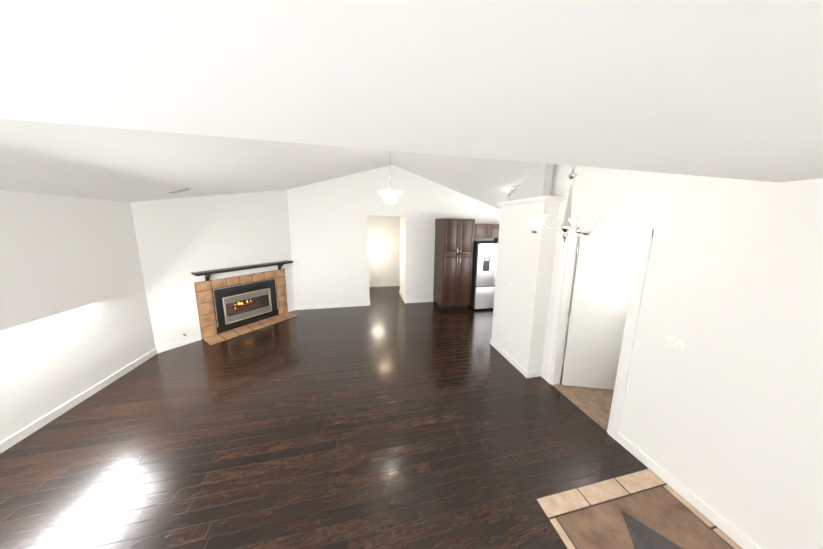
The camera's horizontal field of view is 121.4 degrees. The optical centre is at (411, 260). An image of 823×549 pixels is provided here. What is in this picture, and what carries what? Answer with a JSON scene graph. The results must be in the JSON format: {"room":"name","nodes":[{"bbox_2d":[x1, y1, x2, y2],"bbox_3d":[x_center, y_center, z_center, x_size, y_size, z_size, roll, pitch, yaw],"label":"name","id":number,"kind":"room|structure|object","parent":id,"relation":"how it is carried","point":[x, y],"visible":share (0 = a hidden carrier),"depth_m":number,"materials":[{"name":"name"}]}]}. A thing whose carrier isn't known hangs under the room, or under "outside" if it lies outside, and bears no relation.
{"room":"living room","nodes":[
{"label":"living room","id":0,"kind":"room"},
{"bbox_2d":[0,190,155,441],"bbox_3d":[-3.626,0.659,0.899,0.120,2.600,5.570,-1,9,-12],"label":"wall","id":1,"kind":"structure","parent":0,"point":[75,319],"depth_m":2.60,"materials":[{"name":"white paint"}]},
{"bbox_2d":[0,348,156,453],"bbox_3d":[-3.586,1.887,1.160,0.014,0.095,5.370,-1,9,-12],"label":"baseboard","id":2,"kind":"structure","parent":1,"relation":"attached to","point":[17,437],"depth_m":2.61,"materials":[{"name":"white wood"}]},
{"bbox_2d":[130,190,294,347],"bbox_3d":[-3.598,-0.062,4.451,0.120,2.901,2.548,7,11,32],"label":"wall","id":3,"kind":"structure","parent":0,"point":[179,240],"depth_m":4.06,"materials":[{"name":"white paint"}]},
{"bbox_2d":[157,307,294,353],"bbox_3d":[-3.504,1.317,4.720,0.014,0.095,2.348,7,11,32],"label":"baseboard","id":4,"kind":"structure","parent":3,"relation":"attached to","point":[178,344],"depth_m":3.99,"materials":[{"name":"white wood"}]},
{"bbox_2d":[0,119,538,209],"bbox_3d":[-0.064,-1.335,3.287,8.160,1.407,5.270,-1,9,-12],"label":"ceiling","id":5,"kind":"structure","parent":0,"point":[101,163],"depth_m":2.77,"materials":[{"name":"white paint"}]},
{"bbox_2d":[163,187,194,194],"bbox_3d":[-3.471,-1.046,3.457,0.328,0.099,0.180,-1,9,-12],"label":"ceiling vent","id":6,"kind":"object","parent":5,"relation":"in","point":[181,190],"visible":0.98,"depth_m":3.45,"materials":[{"name":"white metal"}]},
{"bbox_2d":[378,152,402,206],"bbox_3d":[-0.329,-1.389,3.568,0.394,1.088,0.394,-1,9,-12],"label":"pendant light","id":7,"kind":"object","parent":5,"relation":"hanging from","point":[390,196],"visible":0.83,"depth_m":3.54,"materials":[{"name":"white glass"}]},
{"bbox_2d":[506,185,518,198],"bbox_3d":[2.000,-1.262,4.627,0.560,0.335,1.010,-1,9,-12],"label":"track spotlight","id":8,"kind":"object","parent":5,"relation":"attached to","point":[511,192],"visible":0.38,"depth_m":4.34,"materials":[{"name":"silver metal"}]},
{"bbox_2d":[0,286,646,548],"bbox_3d":[-0.226,1.618,3.583,12.000,0.060,12.000,-1,9,-12],"label":"floor","id":9,"kind":"structure","parent":0,"point":[388,418],"depth_m":2.21,"materials":[{"name":"brown wood"}]},
{"bbox_2d":[194,269,287,338],"bbox_3d":[-3.558,0.794,4.904,0.466,1.068,1.590,7,11,32],"label":"fireplace","id":10,"kind":"object","parent":9,"relation":"on","point":[242,300],"visible":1,"depth_m":4.68,"materials":[{"name":"brown tile"}]},
{"bbox_2d":[191,260,292,280],"bbox_3d":[-3.279,0.196,4.681,0.213,0.186,1.715,7,11,32],"label":"mantel shelf","id":11,"kind":"object","parent":10,"relation":"on","point":[208,273],"visible":0.94,"depth_m":4.45,"materials":[{"name":"black wood"}]},
{"bbox_2d":[202,312,296,345],"bbox_3d":[-3.231,1.351,4.774,0.420,0.017,1.590,7,11,32],"label":"hearth","id":12,"kind":"object","parent":9,"relation":"on","point":[233,333],"depth_m":4.60,"materials":[{"name":"brown tile"}]},
{"bbox_2d":[433,218,476,309],"bbox_3d":[1.068,0.068,5.988,0.770,2.270,0.717,-1,9,-12],"label":"tall cabinet","id":13,"kind":"object","parent":9,"relation":"on","point":[453,253],"depth_m":5.67,"materials":[{"name":"brown wood"}]},
{"bbox_2d":[469,241,497,308],"bbox_3d":[1.951,0.352,6.117,0.910,1.690,0.811,-1,9,-12],"label":"fridge","id":14,"kind":"object","parent":9,"relation":"on","point":[484,273],"visible":0.65,"depth_m":5.70,"materials":[{"name":"grey metal"}]},
{"bbox_2d":[490,339,529,377],"bbox_3d":[1.535,1.538,3.725,0.017,0.095,0.978,-1,9,-12],"label":"baseboard","id":15,"kind":"structure","parent":9,"relation":"on","point":[498,348],"depth_m":3.61,"materials":[{"name":"white wood"}]},
{"bbox_2d":[553,375,613,430],"bbox_3d":[2.569,1.725,2.921,1.210,0.004,1.010,-1,9,-12],"label":"floor","id":16,"kind":"structure","parent":9,"relation":"on","point":[594,404],"depth_m":2.87,"materials":[{"name":"beige tile"}]},
{"bbox_2d":[536,468,741,548],"bbox_3d":[1.723,1.999,1.137,1.165,0.008,1.670,-1,9,-12],"label":"floor","id":17,"kind":"structure","parent":9,"relation":"on","point":[647,508],"depth_m":1.71,"materials":[{"name":"brown tile"}]},
{"bbox_2d":[368,216,399,283],"bbox_3d":[-0.182,-0.352,7.942,2.870,2.450,0.120,-1,9,-12],"label":"wall","id":18,"kind":"structure","parent":0,"point":[383,232],"depth_m":7.72,"materials":[{"name":"white paint"}]},
{"bbox_2d":[369,283,398,286],"bbox_3d":[-0.937,0.838,7.905,1.008,0.095,0.014,-1,9,-12],"label":"baseboard","id":19,"kind":"structure","parent":18,"relation":"attached to","point":[394,284],"depth_m":7.89,"materials":[{"name":"white wood"}]},
{"bbox_2d":[399,224,399,285],"bbox_3d":[0.021,-0.182,7.942,0.920,2.120,0.018,-1,9,-12],"label":"door frame","id":20,"kind":"structure","parent":18,"relation":"attached to","point":[399,254],"depth_m":7.84,"materials":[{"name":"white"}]},
{"bbox_2d":[287,165,499,305],"bbox_3d":[0.137,-0.630,6.112,6.630,3.587,0.120,-1,9,-12],"label":"wall","id":21,"kind":"structure","parent":0,"point":[328,226],"depth_m":5.74,"materials":[{"name":"white paint"}]},
{"bbox_2d":[294,302,369,309],"bbox_3d":[-2.025,1.151,5.869,1.924,0.095,0.017,-1,9,-12],"label":"baseboard","id":22,"kind":"structure","parent":21,"relation":"attached to","point":[363,303],"depth_m":5.86,"materials":[{"name":"white wood"}]},
{"bbox_2d":[406,298,432,302],"bbox_3d":[0.223,1.102,6.344,0.760,0.095,0.017,-1,9,-12],"label":"baseboard","id":23,"kind":"structure","parent":21,"relation":"attached to","point":[415,300],"depth_m":6.33,"materials":[{"name":"white wood"}]},
{"bbox_2d":[477,224,498,237],"bbox_3d":[1.925,-0.793,6.084,0.976,0.360,0.617,-1,9,-12],"label":"upper cabinet","id":24,"kind":"object","parent":21,"relation":"attached to","point":[483,230],"depth_m":5.77,"materials":[{"name":"brown wood"}]},
{"bbox_2d":[400,217,404,296],"bbox_3d":[-0.194,-0.127,6.542,0.120,2.450,0.690,-1,9,-12],"label":"wall","id":25,"kind":"structure","parent":0,"point":[402,219],"depth_m":6.54,"materials":[{"name":"white paint"}]},
{"bbox_2d":[0,0,822,181],"bbox_3d":[-0.375,-0.286,-0.285,6.030,0.100,2.232,-1,9,-12],"label":"ceiling","id":26,"kind":"structure","parent":0,"point":[731,89],"depth_m":0.43,"materials":[{"name":"white paint"}]},
{"bbox_2d":[491,195,563,371],"bbox_3d":[1.969,0.341,3.624,0.935,2.500,1.040,-1,9,-12],"label":"wall","id":27,"kind":"structure","parent":0,"point":[525,258],"depth_m":3.29,"materials":[{"name":"white paint"}]},
{"bbox_2d":[506,163,553,200],"bbox_3d":[1.664,-1.141,3.353,0.120,0.506,0.840,-1,9,-12],"label":"wall","id":28,"kind":"structure","parent":0,"point":[537,182],"depth_m":3.06,"materials":[{"name":"white paint"}]},
{"bbox_2d":[525,166,605,241],"bbox_3d":[1.334,-0.779,1.823,0.586,1.277,0.574,-1,9,-12],"label":"chandelier","id":29,"kind":"object","parent":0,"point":[585,224],"visible":0.79,"depth_m":1.89,"materials":[{"name":"white glass"}]},
{"bbox_2d":[562,236,579,366],"bbox_3d":[2.976,0.172,3.352,2.010,2.944,0.120,-1,9,-12],"label":"door frame","id":30,"kind":"structure","parent":0,"point":[570,302],"depth_m":3.17,"materials":[{"name":"white paint"}]},
{"bbox_2d":[542,164,822,548],"bbox_3d":[2.319,0.436,1.337,0.120,3.044,4.020,-1,9,-12],"label":"wall","id":31,"kind":"structure","parent":0,"point":[722,416],"depth_m":1.60,"materials":[{"name":"white paint"}]},
{"bbox_2d":[546,228,653,439],"bbox_3d":[2.053,0.695,2.622,0.156,2.120,0.920,-1,9,-12],"label":"door frame","id":32,"kind":"structure","parent":31,"relation":"attached to","point":[563,298],"depth_m":2.34,"materials":[{"name":"white wood"}]},
{"bbox_2d":[561,236,638,389],"bbox_3d":[2.400,0.698,2.926,0.729,2.003,0.171,2,9,7],"label":"closet door","id":33,"kind":"structure","parent":31,"relation":"in","point":[605,266],"depth_m":2.90,"materials":[{"name":"white wood"}]},
{"bbox_2d":[664,335,686,354],"bbox_3d":[2.143,0.684,1.879,0.010,0.116,0.124,-1,9,-12],"label":"light switch","id":34,"kind":"object","parent":31,"relation":"attached to","point":[674,344],"depth_m":1.87,"materials":[{"name":"white plastic"}]},
{"bbox_2d":[616,433,760,548],"bbox_3d":[2.346,1.977,1.042,0.014,0.095,2.653,-1,9,-12],"label":"baseboard","id":35,"kind":"structure","parent":31,"relation":"attached to","point":[735,535],"depth_m":1.79,"materials":[{"name":"white wood"}]}
]}

